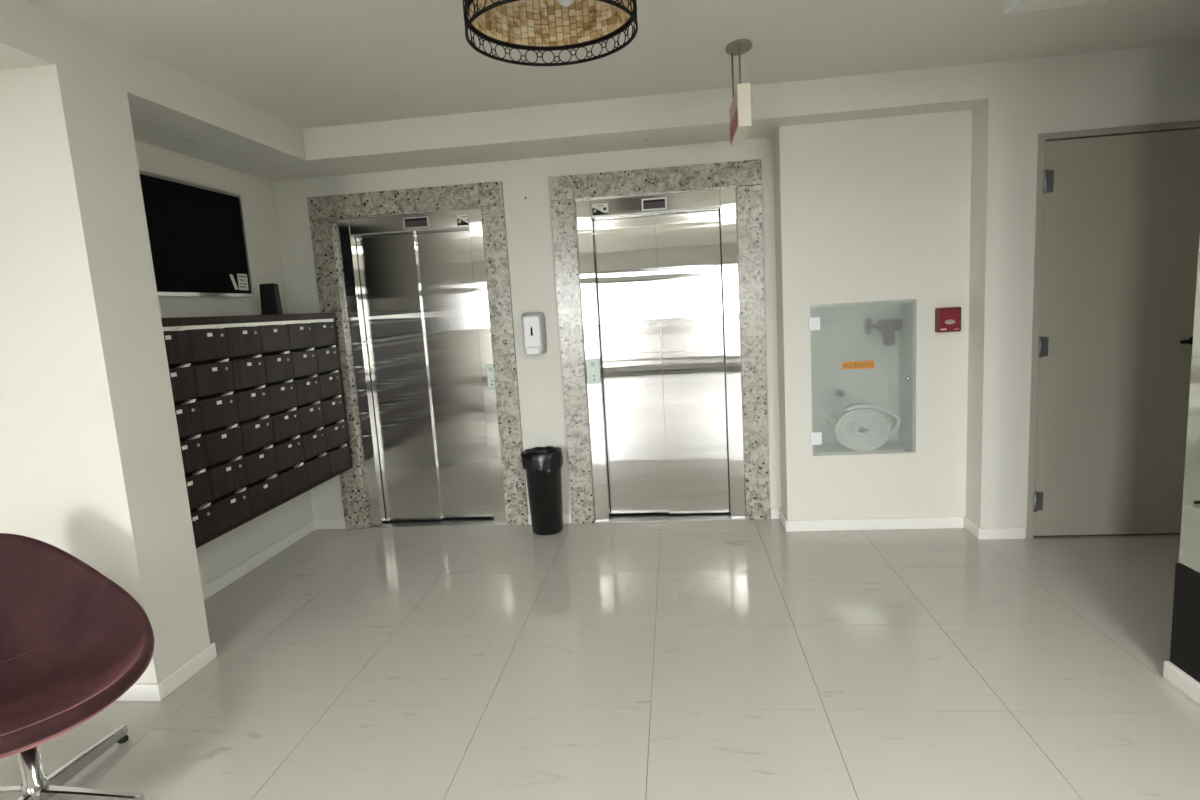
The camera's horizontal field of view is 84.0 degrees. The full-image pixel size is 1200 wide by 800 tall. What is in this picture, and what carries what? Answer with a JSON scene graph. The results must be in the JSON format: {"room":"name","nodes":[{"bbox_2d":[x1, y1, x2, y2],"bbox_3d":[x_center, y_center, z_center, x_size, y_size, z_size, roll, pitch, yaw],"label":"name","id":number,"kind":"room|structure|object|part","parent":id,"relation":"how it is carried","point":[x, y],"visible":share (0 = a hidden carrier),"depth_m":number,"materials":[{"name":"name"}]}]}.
{"room":"elevator lobby","nodes":[
{"label":"elevator lobby","id":0,"kind":"room"},
{"bbox_2d":[134,140,313,586],"bbox_3d":[-2.224,-0.218,3.627,0.150,2.512,1.713,-3,8,7],"label":"wall","id":1,"kind":"structure","parent":0,"point":[215,558],"depth_m":3.95,"materials":[{"name":"paint"}]},
{"bbox_2d":[139,170,253,296],"bbox_3d":[-2.185,-0.838,3.444,0.020,0.599,1.125,-3,8,7],"label":"television","id":2,"kind":"object","parent":1,"relation":"attached to","point":[197,235],"visible":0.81,"depth_m":3.57,"materials":[{"name":"black plastic"}]},
{"bbox_2d":[120,44,341,180],"bbox_3d":[-1.977,-1.388,3.428,0.488,0.174,1.713,-3,8,7],"label":"ceiling beam","id":3,"kind":"structure","parent":1,"relation":"attached to","point":[168,106],"depth_m":3.19,"materials":[{"name":"paint"}]},
{"bbox_2d":[161,313,352,547],"bbox_3d":[-1.951,0.068,3.619,0.363,1.032,1.618,-3,8,7],"label":"mailboxes","id":4,"kind":"object","parent":1,"relation":"attached to","point":[260,406],"visible":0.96,"depth_m":3.45,"materials":[{"name":"laminate"}]},
{"bbox_3d":[-1.881,-0.226,2.898,0.022,0.144,0.261,-3,8,7],"label":"letterbox door","id":5,"kind":"part","parent":4,"relation":"part of","materials":[{"name":"laminate"}]},
{"bbox_3d":[-1.872,-0.065,2.921,0.022,0.144,0.261,-3,8,7],"label":"letterbox door","id":6,"kind":"part","parent":4,"relation":"part of","materials":[{"name":"laminate"}]},
{"bbox_3d":[-1.862,0.096,2.943,0.022,0.144,0.261,-3,8,7],"label":"letterbox door","id":7,"kind":"part","parent":4,"relation":"part of","materials":[{"name":"laminate"}]},
{"bbox_3d":[-1.852,0.256,2.966,0.022,0.144,0.261,-3,8,7],"label":"letterbox door","id":8,"kind":"part","parent":4,"relation":"part of","materials":[{"name":"laminate"}]},
{"bbox_3d":[-1.842,0.417,2.988,0.022,0.144,0.261,-3,8,7],"label":"letterbox door","id":9,"kind":"part","parent":4,"relation":"part of","materials":[{"name":"laminate"}]},
{"bbox_3d":[-1.833,0.577,3.011,0.022,0.144,0.261,-3,8,7],"label":"letterbox door","id":10,"kind":"part","parent":4,"relation":"part of","materials":[{"name":"laminate"}]},
{"bbox_3d":[-1.853,-0.264,3.158,0.022,0.144,0.261,-3,8,7],"label":"letterbox door","id":11,"kind":"part","parent":4,"relation":"part of","materials":[{"name":"laminate"}]},
{"bbox_3d":[-1.843,-0.103,3.180,0.022,0.144,0.261,-3,8,7],"label":"letterbox door","id":12,"kind":"part","parent":4,"relation":"part of","materials":[{"name":"laminate"}]},
{"bbox_3d":[-1.833,0.057,3.203,0.022,0.144,0.261,-3,8,7],"label":"letterbox door","id":13,"kind":"part","parent":4,"relation":"part of","materials":[{"name":"laminate"}]},
{"bbox_3d":[-1.824,0.218,3.225,0.022,0.144,0.261,-3,8,7],"label":"letterbox door","id":14,"kind":"part","parent":4,"relation":"part of","materials":[{"name":"laminate"}]},
{"bbox_3d":[-1.814,0.379,3.248,0.022,0.144,0.261,-3,8,7],"label":"letterbox door","id":15,"kind":"part","parent":4,"relation":"part of","materials":[{"name":"laminate"}]},
{"bbox_3d":[-1.804,0.539,3.270,0.022,0.144,0.261,-3,8,7],"label":"letterbox door","id":16,"kind":"part","parent":4,"relation":"part of","materials":[{"name":"laminate"}]},
{"bbox_3d":[-1.825,-0.302,3.417,0.022,0.144,0.261,-3,8,7],"label":"letterbox door","id":17,"kind":"part","parent":4,"relation":"part of","materials":[{"name":"laminate"}]},
{"bbox_3d":[-1.815,-0.141,3.439,0.022,0.144,0.261,-3,8,7],"label":"letterbox door","id":18,"kind":"part","parent":4,"relation":"part of","materials":[{"name":"laminate"}]},
{"bbox_3d":[-1.805,0.019,3.462,0.022,0.144,0.261,-3,8,7],"label":"letterbox door","id":19,"kind":"part","parent":4,"relation":"part of","materials":[{"name":"laminate"}]},
{"bbox_3d":[-1.795,0.180,3.485,0.022,0.144,0.261,-3,8,7],"label":"letterbox door","id":20,"kind":"part","parent":4,"relation":"part of","materials":[{"name":"laminate"}]},
{"bbox_3d":[-1.785,0.341,3.507,0.022,0.144,0.261,-3,8,7],"label":"letterbox door","id":21,"kind":"part","parent":4,"relation":"part of","materials":[{"name":"laminate"}]},
{"bbox_3d":[-1.776,0.501,3.530,0.022,0.144,0.261,-3,8,7],"label":"letterbox door","id":22,"kind":"part","parent":4,"relation":"part of","materials":[{"name":"laminate"}]},
{"bbox_2d":[259,283,282,314],"bbox_3d":[-1.930,-0.588,3.908,0.090,0.182,0.090,-4,8,-7],"label":"speaker box","id":23,"kind":"object","parent":4,"relation":"on","point":[270,299],"visible":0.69,"depth_m":3.87,"materials":[{"name":"black plastic"}]},
{"bbox_3d":[-1.796,-0.340,3.676,0.022,0.144,0.261,-3,8,7],"label":"letterbox door","id":24,"kind":"part","parent":4,"relation":"part of","materials":[{"name":"laminate"}]},
{"bbox_3d":[-1.786,-0.180,3.699,0.022,0.144,0.261,-3,8,7],"label":"letterbox door","id":25,"kind":"part","parent":4,"relation":"part of","materials":[{"name":"laminate"}]},
{"bbox_3d":[-1.776,-0.019,3.721,0.022,0.144,0.261,-3,8,7],"label":"letterbox door","id":26,"kind":"part","parent":4,"relation":"part of","materials":[{"name":"laminate"}]},
{"bbox_3d":[-1.767,0.142,3.744,0.022,0.144,0.261,-3,8,7],"label":"letterbox door","id":27,"kind":"part","parent":4,"relation":"part of","materials":[{"name":"laminate"}]},
{"bbox_3d":[-1.757,0.302,3.766,0.022,0.144,0.261,-3,8,7],"label":"letterbox door","id":28,"kind":"part","parent":4,"relation":"part of","materials":[{"name":"laminate"}]},
{"bbox_3d":[-1.747,0.463,3.789,0.022,0.144,0.261,-3,8,7],"label":"letterbox door","id":29,"kind":"part","parent":4,"relation":"part of","materials":[{"name":"laminate"}]},
{"bbox_3d":[-1.768,-0.378,3.936,0.022,0.144,0.261,-3,8,7],"label":"letterbox door","id":30,"kind":"part","parent":4,"relation":"part of","materials":[{"name":"laminate"}]},
{"bbox_3d":[-1.758,-0.218,3.958,0.022,0.144,0.261,-3,8,7],"label":"letterbox door","id":31,"kind":"part","parent":4,"relation":"part of","materials":[{"name":"laminate"}]},
{"bbox_3d":[-1.748,-0.057,3.981,0.022,0.144,0.261,-3,8,7],"label":"letterbox door","id":32,"kind":"part","parent":4,"relation":"part of","materials":[{"name":"laminate"}]},
{"bbox_3d":[-1.738,0.104,4.003,0.022,0.144,0.261,-3,8,7],"label":"letterbox door","id":33,"kind":"part","parent":4,"relation":"part of","materials":[{"name":"laminate"}]},
{"bbox_3d":[-1.728,0.264,4.026,0.022,0.144,0.261,-3,8,7],"label":"letterbox door","id":34,"kind":"part","parent":4,"relation":"part of","materials":[{"name":"laminate"}]},
{"bbox_3d":[-1.719,0.425,4.048,0.022,0.144,0.261,-3,8,7],"label":"letterbox door","id":35,"kind":"part","parent":4,"relation":"part of","materials":[{"name":"laminate"}]},
{"bbox_3d":[-1.739,-0.416,4.195,0.022,0.144,0.261,-3,8,7],"label":"letterbox door","id":36,"kind":"part","parent":4,"relation":"part of","materials":[{"name":"laminate"}]},
{"bbox_3d":[-1.729,-0.256,4.217,0.022,0.144,0.261,-3,8,7],"label":"letterbox door","id":37,"kind":"part","parent":4,"relation":"part of","materials":[{"name":"laminate"}]},
{"bbox_3d":[-1.720,-0.095,4.240,0.022,0.144,0.261,-3,8,7],"label":"letterbox door","id":38,"kind":"part","parent":4,"relation":"part of","materials":[{"name":"laminate"}]},
{"bbox_3d":[-1.710,0.066,4.263,0.022,0.144,0.261,-3,8,7],"label":"letterbox door","id":39,"kind":"part","parent":4,"relation":"part of","materials":[{"name":"laminate"}]},
{"bbox_3d":[-1.700,0.226,4.285,0.022,0.144,0.261,-3,8,7],"label":"letterbox door","id":40,"kind":"part","parent":4,"relation":"part of","materials":[{"name":"laminate"}]},
{"bbox_3d":[-1.690,0.387,4.308,0.022,0.144,0.261,-3,8,7],"label":"letterbox door","id":41,"kind":"part","parent":4,"relation":"part of","materials":[{"name":"laminate"}]},
{"bbox_2d":[202,520,315,599],"bbox_3d":[-2.068,0.986,3.787,0.015,0.069,1.713,-3,8,7],"label":"baseboard","id":42,"kind":"structure","parent":1,"relation":"attached to","point":[221,582],"depth_m":3.95,"materials":[{"name":"white"}]},
{"bbox_2d":[272,137,780,519],"bbox_3d":[0.035,-0.459,4.367,4.382,2.512,0.300,-3,8,7],"label":"wall","id":43,"kind":"structure","parent":0,"point":[528,223],"depth_m":4.22,"materials":[{"name":"paint"}]},
{"bbox_2d":[315,519,345,528],"bbox_3d":[-1.859,0.858,4.608,0.221,0.069,0.015,-3,8,7],"label":"baseboard","id":44,"kind":"structure","parent":43,"relation":"attached to","point":[320,523],"depth_m":4.60,"materials":[{"name":"white wood"}]},
{"bbox_2d":[307,181,527,528],"bbox_3d":[-1.168,-0.248,4.474,1.282,2.221,0.230,-3,8,7],"label":"elevator","id":45,"kind":"object","parent":43,"relation":"attached to","point":[421,303],"visible":1,"depth_m":4.43,"materials":[{"name":"metal"}]},
{"bbox_3d":[-1.354,-0.136,4.518,0.398,1.966,0.020,-3,8,7],"label":"door panel","id":46,"kind":"part","parent":45,"relation":"part of","materials":[{"name":"metal"}]},
{"bbox_3d":[-1.101,0.845,4.630,0.986,0.009,0.204,-3,8,7],"label":"sill","id":47,"kind":"part","parent":45,"relation":"part of","materials":[{"name":"silver metal"}]},
{"bbox_3d":[-0.966,-0.158,4.494,0.400,1.962,0.020,-3,8,7],"label":"door panel","id":48,"kind":"part","parent":45,"relation":"part of","materials":[{"name":"metal"}]},
{"bbox_3d":[-0.710,-0.154,4.356,0.053,0.161,0.014,-3,8,7],"label":"call plate","id":49,"kind":"part","parent":45,"relation":"part of","materials":[{"name":"white plastic"}]},
{"bbox_2d":[522,312,546,354],"bbox_3d":[-0.423,-0.420,4.214,0.144,0.262,0.110,-3,8,7],"label":"soap dispenser","id":50,"kind":"object","parent":43,"relation":"attached to","point":[534,333],"visible":1,"depth_m":4.18,"materials":[{"name":"grey plastic"}]},
{"bbox_3d":[-0.418,-0.313,4.214,0.092,0.050,0.080,-3,8,7],"label":"push lever","id":51,"kind":"part","parent":50,"relation":"part of","materials":[{"name":"white plastic"}]},
{"bbox_2d":[528,513,571,524],"bbox_3d":[-0.334,0.790,4.431,0.293,0.069,0.015,-3,8,7],"label":"baseboard","id":52,"kind":"structure","parent":43,"relation":"attached to","point":[567,519],"depth_m":4.41,"materials":[{"name":"white"}]},
{"bbox_2d":[548,159,769,523],"bbox_3d":[0.398,-0.317,4.292,1.282,2.221,0.230,-3,8,7],"label":"elevator","id":53,"kind":"object","parent":43,"relation":"attached to","point":[661,294],"visible":1,"depth_m":4.25,"materials":[{"name":"metal"}]},
{"bbox_3d":[-0.043,-0.183,4.278,0.084,0.161,0.014,-3,8,7],"label":"call plate","id":54,"kind":"part","parent":53,"relation":"part of","materials":[{"name":"white plastic"}]},
{"bbox_3d":[0.215,-0.211,4.357,0.400,1.962,0.020,-3,8,7],"label":"door panel","id":55,"kind":"part","parent":53,"relation":"part of","materials":[{"name":"metal"}]},
{"bbox_3d":[0.465,0.775,4.448,0.986,0.009,0.204,-3,8,7],"label":"sill","id":56,"kind":"part","parent":53,"relation":"part of","materials":[{"name":"silver metal"}]},
{"bbox_3d":[0.599,-0.223,4.291,0.398,1.966,0.020,-3,8,7],"label":"door panel","id":57,"kind":"part","parent":53,"relation":"part of","materials":[{"name":"metal"}]},
{"bbox_2d":[770,508,778,518],"bbox_3d":[1.117,0.726,4.262,0.053,0.069,0.015,-3,8,7],"label":"baseboard","id":58,"kind":"structure","parent":43,"relation":"attached to","point":[774,511],"depth_m":4.25,"materials":[{"name":"white wood"}]},
{"bbox_2d":[0,518,1199,799],"bbox_3d":[-0.936,1.577,-0.239,7.861,0.120,10.334,-3,8,7],"label":"floor","id":59,"kind":"structure","parent":0,"point":[737,659],"depth_m":2.55,"materials":[{"name":"white tile"}]},
{"bbox_2d":[0,533,154,799],"bbox_3d":[-1.728,0.849,1.972,0.696,0.803,0.696,-7,9,-26],"label":"swivel chair","id":60,"kind":"object","parent":59,"relation":"on","point":[73,641],"visible":1,"depth_m":2.13,"materials":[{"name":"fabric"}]},
{"bbox_3d":[-1.885,1.205,2.037,0.318,0.051,0.040,-3,8,5],"label":"leg","id":61,"kind":"part","parent":60,"relation":"part of","materials":[{"name":"silver metal"}]},
{"bbox_3d":[-1.722,1.222,1.844,0.040,0.051,0.318,-3,8,5],"label":"leg","id":62,"kind":"part","parent":60,"relation":"part of","materials":[{"name":"silver metal"}]},
{"bbox_3d":[-1.692,1.171,2.197,0.040,0.051,0.318,-3,8,5],"label":"leg","id":63,"kind":"part","parent":60,"relation":"part of","materials":[{"name":"silver metal"}]},
{"bbox_3d":[-1.529,1.188,2.005,0.318,0.051,0.040,-3,8,5],"label":"leg","id":64,"kind":"part","parent":60,"relation":"part of","materials":[{"name":"silver metal"}]},
{"bbox_2d":[0,10,209,682],"bbox_3d":[-3.087,-0.039,2.724,2.647,2.512,0.301,-3,8,7],"label":"wall pier","id":65,"kind":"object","parent":59,"relation":"on","point":[92,469],"visible":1,"depth_m":2.48,"materials":[{"name":"paint"}]},
{"bbox_2d":[116,683,162,700],"bbox_3d":[-3.023,1.191,2.738,2.662,0.069,0.015,-3,8,7],"label":"baseboard","id":66,"kind":"structure","parent":65,"relation":"attached to","point":[138,691],"depth_m":2.58,"materials":[{"name":"white wood"}]},
{"bbox_2d":[158,643,216,698],"bbox_3d":[-1.692,1.109,2.746,0.015,0.069,0.313,-3,8,7],"label":"baseboard","id":67,"kind":"structure","parent":65,"relation":"attached to","point":[208,654],"depth_m":2.73,"materials":[{"name":"white wood"}]},
{"bbox_2d":[521,446,562,534],"bbox_3d":[-0.356,0.580,4.267,0.261,0.529,0.254,-3,8,7],"label":"waste bin","id":68,"kind":"object","parent":59,"relation":"on","point":[542,465],"visible":1,"depth_m":4.18,"materials":[{"name":"black plastic"}]},
{"bbox_2d":[28,0,1199,128],"bbox_3d":[-1.042,-1.028,-0.596,7.760,0.120,10.300,-3,8,7],"label":"ceiling","id":69,"kind":"structure","parent":0,"point":[305,64],"depth_m":2.89,"materials":[{"name":"white paint"}]},
{"bbox_2d":[0,0,55,69],"bbox_3d":[-3.379,-0.898,0.545,2.647,0.174,3.801,-3,8,7],"label":"trim","id":70,"kind":"structure","parent":69,"relation":"attached to","point":[25,33],"depth_m":2.19,"materials":[{"name":"paint"}]},
{"bbox_2d":[463,0,637,65],"bbox_3d":[-0.149,-1.218,1.924,0.500,0.312,0.500,-3,8,7],"label":"lamp","id":71,"kind":"object","parent":69,"relation":"hanging from","point":[530,25],"visible":1,"depth_m":2.13,"materials":[{"name":"black metal"}]},
{"bbox_3d":[-0.102,-1.203,1.933,0.060,0.110,0.060,-3,8,7],"label":"bulb","id":72,"kind":"part","parent":71,"relation":"part of","materials":[{"name":"white glass"}]},
{"bbox_2d":[725,39,751,146],"bbox_3d":[0.626,-1.376,2.980,0.116,0.385,0.375,-3,8,7],"label":"sign","id":73,"kind":"object","parent":69,"relation":"hanging from","point":[740,108],"visible":1,"depth_m":2.90,"materials":[{"name":"grey plastic"}]},
{"bbox_3d":[0.601,-1.462,3.018,0.008,0.207,0.008,-3,8,7],"label":"rod","id":74,"kind":"part","parent":73,"relation":"part of","materials":[{"name":"grey metal"}]},
{"bbox_3d":[0.616,-1.561,2.956,0.116,0.012,0.170,-3,8,7],"label":"ceiling plate","id":75,"kind":"part","parent":73,"relation":"part of","materials":[{"name":"grey metal"}]},
{"bbox_3d":[0.612,-1.449,2.917,0.008,0.207,0.008,-3,8,7],"label":"rod","id":76,"kind":"part","parent":73,"relation":"part of","materials":[{"name":"grey metal"}]},
{"bbox_2d":[1004,0,1107,12],"bbox_3d":[1.791,-1.552,2.473,0.380,0.038,0.380,-3,8,7],"label":"recessed light","id":77,"kind":"object","parent":69,"relation":"in","point":[1010,6],"visible":1,"depth_m":2.62,"materials":[{"name":"white plastic"}]},
{"bbox_2d":[773,109,971,519],"bbox_3d":[1.582,-0.404,3.928,1.015,2.338,0.245,-3,8,7],"label":"wall","id":78,"kind":"structure","parent":0,"point":[871,209],"depth_m":3.77,"materials":[{"name":"paint"}]},
{"bbox_2d":[302,62,989,174],"bbox_3d":[0.167,-1.572,3.813,3.694,0.174,0.439,-3,8,7],"label":"ceiling beam","id":79,"kind":"structure","parent":78,"relation":"attached to","point":[700,116],"depth_m":3.63,"materials":[{"name":"paint"}]},
{"bbox_2d":[779,508,787,531],"bbox_3d":[1.138,0.742,4.137,0.015,0.069,0.260,-3,8,7],"label":"baseboard","id":80,"kind":"structure","parent":78,"relation":"attached to","point":[783,519],"depth_m":4.09,"materials":[{"name":"white wood"}]},
{"bbox_2d":[808,299,916,455],"bbox_3d":[1.524,-0.135,3.950,0.590,0.883,0.259,-3,8,7],"label":"cabinet","id":81,"kind":"object","parent":78,"relation":"attached to","point":[863,354],"visible":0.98,"depth_m":3.84,"materials":[{"name":"clear glass"}]},
{"bbox_2d":[788,516,963,531],"bbox_3d":[1.628,0.737,3.958,1.000,0.069,0.015,-3,8,7],"label":"baseboard","id":82,"kind":"structure","parent":78,"relation":"attached to","point":[915,522],"depth_m":3.95,"materials":[{"name":"white wood"}]},
{"bbox_2d":[935,307,960,332],"bbox_3d":[1.948,-0.449,3.729,0.124,0.135,0.054,-3,8,7],"label":"fire alarm","id":83,"kind":"object","parent":78,"relation":"attached to","point":[948,319],"visible":1,"depth_m":3.71,"materials":[{"name":"red plastic"}]},
{"bbox_2d":[963,516,980,539],"bbox_3d":[2.122,0.729,3.804,0.015,0.069,0.209,-3,8,7],"label":"baseboard","id":84,"kind":"structure","parent":78,"relation":"attached to","point":[971,527],"depth_m":3.78,"materials":[{"name":"white wood"}]},
{"bbox_2d":[965,42,1199,537],"bbox_3d":[2.740,-0.549,3.833,1.319,2.512,0.739,-3,8,7],"label":"wall","id":85,"kind":"structure","parent":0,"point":[1030,97],"depth_m":3.47,"materials":[{"name":"paint"}]},
{"bbox_2d":[981,527,1024,539],"bbox_3d":[2.232,0.740,3.695,0.228,0.063,0.015,-3,8,7],"label":"baseboard","id":86,"kind":"object","parent":85,"relation":"attached to","point":[986,533],"visible":1,"depth_m":3.69,"materials":[{"name":"white"}]},
{"bbox_2d":[1026,120,1199,537],"bbox_3d":[2.726,-0.317,3.512,0.864,2.144,0.162,-3,8,7],"label":"door","id":87,"kind":"structure","parent":85,"relation":"attached to","point":[1117,225],"depth_m":3.49,"materials":[{"name":"beige paint"}]},
{"bbox_3d":[3.040,-0.302,3.429,0.118,0.048,0.062,-3,8,7],"label":"handle","id":88,"kind":"part","parent":87,"relation":"part of","materials":[{"name":"black plastic"}]},
{"bbox_2d":[1170,563,1199,682],"bbox_3d":[1.549,0.302,-1.710,0.098,2.512,7.884,-3,8,7],"label":"wall","id":89,"kind":"structure","parent":0,"point":[1185,633],"depth_m":2.25,"materials":[{"name":"paint"}]},
{"bbox_2d":[1163,661,1199,704],"bbox_3d":[1.564,1.515,-1.533,0.020,0.062,7.884,-3,8,7],"label":"baseboard","id":90,"kind":"structure","parent":89,"relation":"attached to","point":[1188,685],"depth_m":2.26,"materials":[{"name":"white wood"}]},
{"bbox_2d":[1179,235,1199,572],"bbox_3d":[1.514,0.241,-1.665,0.008,1.777,7.782,-3,8,7],"label":"wall","id":91,"kind":"structure","parent":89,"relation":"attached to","point":[1189,553],"depth_m":2.20,"materials":[{"name":"glass"}]}
]}

